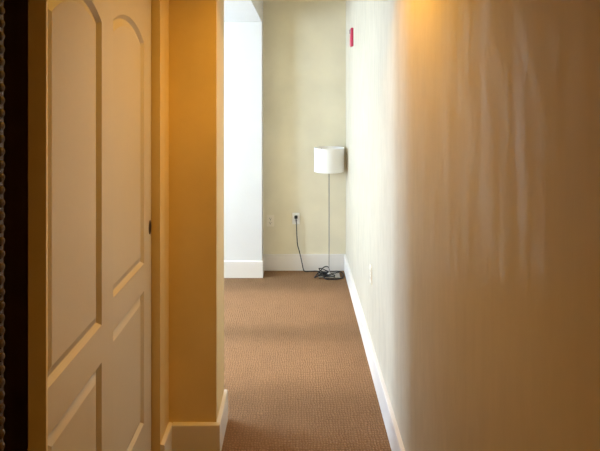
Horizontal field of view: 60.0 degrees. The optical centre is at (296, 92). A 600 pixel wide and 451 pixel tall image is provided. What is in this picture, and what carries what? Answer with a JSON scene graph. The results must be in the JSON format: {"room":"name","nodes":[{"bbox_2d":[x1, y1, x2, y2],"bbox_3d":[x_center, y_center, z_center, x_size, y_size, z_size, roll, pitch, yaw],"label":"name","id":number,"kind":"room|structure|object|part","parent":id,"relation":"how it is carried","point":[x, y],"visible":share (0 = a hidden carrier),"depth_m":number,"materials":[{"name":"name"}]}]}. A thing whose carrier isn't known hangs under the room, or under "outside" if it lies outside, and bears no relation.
{"room":"hallway","nodes":[
{"label":"hallway","id":0,"kind":"room"},
{"bbox_2d":[3,0,223,450],"bbox_3d":[-1.475,0.350,2.373,2.250,2.440,0.233,0,0,0],"label":"wall partition","id":1,"kind":"structure","parent":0,"point":[196,27],"depth_m":2.26,"materials":[{"name":"beige paint"}]},
{"bbox_2d":[172,389,227,450],"bbox_3d":[-1.466,1.499,2.373,2.268,0.142,0.267,0,0,0],"label":"baseboard","id":2,"kind":"structure","parent":1,"relation":"attached to","point":[186,436],"depth_m":2.24,"materials":[{"name":"white wood"}]},
{"bbox_2d":[151,0,168,450],"bbox_3d":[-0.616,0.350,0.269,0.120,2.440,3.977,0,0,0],"label":"door frame","id":3,"kind":"structure","parent":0,"point":[159,8],"depth_m":2.11,"materials":[{"name":"beige paint"}]},
{"bbox_2d":[0,0,4,450],"bbox_3d":[-0.602,0.545,0.964,0.108,2.050,0.038,0,0,0],"label":"trim","id":4,"kind":"structure","parent":3,"relation":"attached to","point":[2,10],"depth_m":0.97,"materials":[{"name":"brown wood"}]},
{"bbox_2d":[28,0,47,450],"bbox_3d":[-0.564,0.555,1.131,0.040,2.030,0.008,0,0,0],"label":"trim","id":5,"kind":"structure","parent":3,"relation":"attached to","point":[37,9],"depth_m":1.13,"materials":[{"name":"beige wood"}]},
{"bbox_2d":[48,0,112,450],"bbox_3d":[-0.571,0.546,1.352,0.034,2.023,0.430,0,0,0],"label":"door","id":6,"kind":"structure","parent":3,"relation":"in","point":[80,32],"depth_m":1.34,"materials":[{"name":"white wood"}]},
{"bbox_2d":[113,0,150,450],"bbox_3d":[-0.606,0.546,1.805,0.037,2.023,0.600,0,0,0],"label":"door","id":7,"kind":"structure","parent":3,"relation":"in","point":[131,18],"depth_m":1.86,"materials":[{"name":"white wood"}]},
{"bbox_2d":[160,422,171,450],"bbox_3d":[-0.547,1.499,2.185,0.017,0.142,0.144,0,0,0],"label":"baseboard","id":8,"kind":"structure","parent":3,"relation":"attached to","point":[166,443],"depth_m":2.18,"materials":[{"name":"white wood"}]},
{"bbox_2d":[224,22,262,260],"bbox_3d":[-1.450,0.482,4.521,2.300,2.175,0.182,0,0,0],"label":"wall pier","id":9,"kind":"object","parent":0,"point":[243,41],"visible":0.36,"depth_m":4.43,"materials":[{"name":"white paint"}]},
{"bbox_2d":[224,255,263,277],"bbox_3d":[-1.445,1.499,4.504,2.310,0.142,0.182,0,0,0],"label":"baseboard","id":10,"kind":"object","parent":9,"relation":"attached to","point":[232,269],"visible":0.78,"depth_m":4.41,"materials":[{"name":"white wood"}]},
{"bbox_2d":[224,0,262,22],"bbox_3d":[-1.450,-0.738,3.551,2.300,0.265,2.122,0,0,0],"label":"ceiling","id":11,"kind":"structure","parent":0,"point":[234,10],"depth_m":3.95,"materials":[{"name":"white paint"}]},
{"bbox_2d":[263,0,345,253],"bbox_3d":[-1.144,0.350,4.672,3.152,2.440,0.120,0,0,0],"label":"wall","id":12,"kind":"structure","parent":0,"point":[304,41],"depth_m":4.61,"materials":[{"name":"beige paint"}]},
{"bbox_2d":[267,215,273,225],"bbox_3d":[-0.236,1.132,4.608,0.066,0.102,0.008,0,0,0],"label":"wall outlet","id":13,"kind":"object","parent":12,"relation":"attached to","point":[270,218],"visible":1,"depth_m":4.61,"materials":[{"name":"beige plastic"}]},
{"bbox_2d":[292,213,299,223],"bbox_3d":[-0.009,1.112,4.608,0.066,0.102,0.008,0,0,0],"label":"wall outlet","id":14,"kind":"object","parent":12,"relation":"attached to","point":[293,214],"visible":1,"depth_m":4.61,"materials":[{"name":"white plastic"}]},
{"bbox_2d":[263,254,343,270],"bbox_3d":[0.058,1.499,4.604,0.715,0.142,0.017,0,0,0],"label":"baseboard","id":15,"kind":"structure","parent":12,"relation":"attached to","point":[272,262],"depth_m":4.59,"materials":[{"name":"white wood"}]},
{"bbox_2d":[221,271,390,450],"bbox_3d":[-1.084,1.610,1.506,3.272,0.080,6.452,0,0,0],"label":"floor","id":16,"kind":"structure","parent":0,"point":[298,377],"depth_m":2.97,"materials":[{"name":"brown carpet"}]},
{"bbox_2d":[294,146,343,279],"bbox_3d":[0.191,1.019,4.470,0.427,1.101,0.267,0,0,0],"label":"floor lamp","id":17,"kind":"object","parent":16,"relation":"on","point":[329,160],"visible":1,"depth_m":4.38,"materials":[{"name":"fabric"}]},
{"bbox_3d":[0.186,1.337,4.468,0.432,0.465,0.190,0,0,10],"label":"power cord","id":18,"kind":"part","parent":17,"relation":"part of","materials":[{"name":"black plastic"}]},
{"bbox_3d":[0.276,0.570,4.465,0.255,0.196,0.255,0,0,0],"label":"lamp shade","id":19,"kind":"part","parent":17,"relation":"part of","materials":[{"name":"white fabric"}]},
{"bbox_2d":[346,0,599,450],"bbox_3d":[0.492,0.350,1.506,0.120,2.440,6.452,0,0,0],"label":"wall","id":20,"kind":"structure","parent":0,"point":[473,126],"depth_m":1.24,"materials":[{"name":"beige paint"}]},
{"bbox_2d":[349,28,352,46],"bbox_3d":[0.420,-0.430,4.020,0.026,0.140,0.090,0,0,0],"label":"fire alarm","id":21,"kind":"object","parent":20,"relation":"attached to","point":[351,29],"visible":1,"depth_m":3.98,"materials":[{"name":"red plastic"}]},
{"bbox_2d":[370,264,371,284],"bbox_3d":[0.428,1.053,3.020,0.008,0.102,0.066,0,0,0],"label":"wall outlet","id":22,"kind":"object","parent":20,"relation":"attached to","point":[370,264],"visible":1,"depth_m":3.00,"materials":[{"name":"beige plastic"}]},
{"bbox_2d":[344,254,404,450],"bbox_3d":[0.423,1.499,1.506,0.017,0.142,6.212,0,0,0],"label":"baseboard","id":23,"kind":"structure","parent":20,"relation":"attached to","point":[395,440],"depth_m":2.75,"materials":[{"name":"white wood"}]}
]}

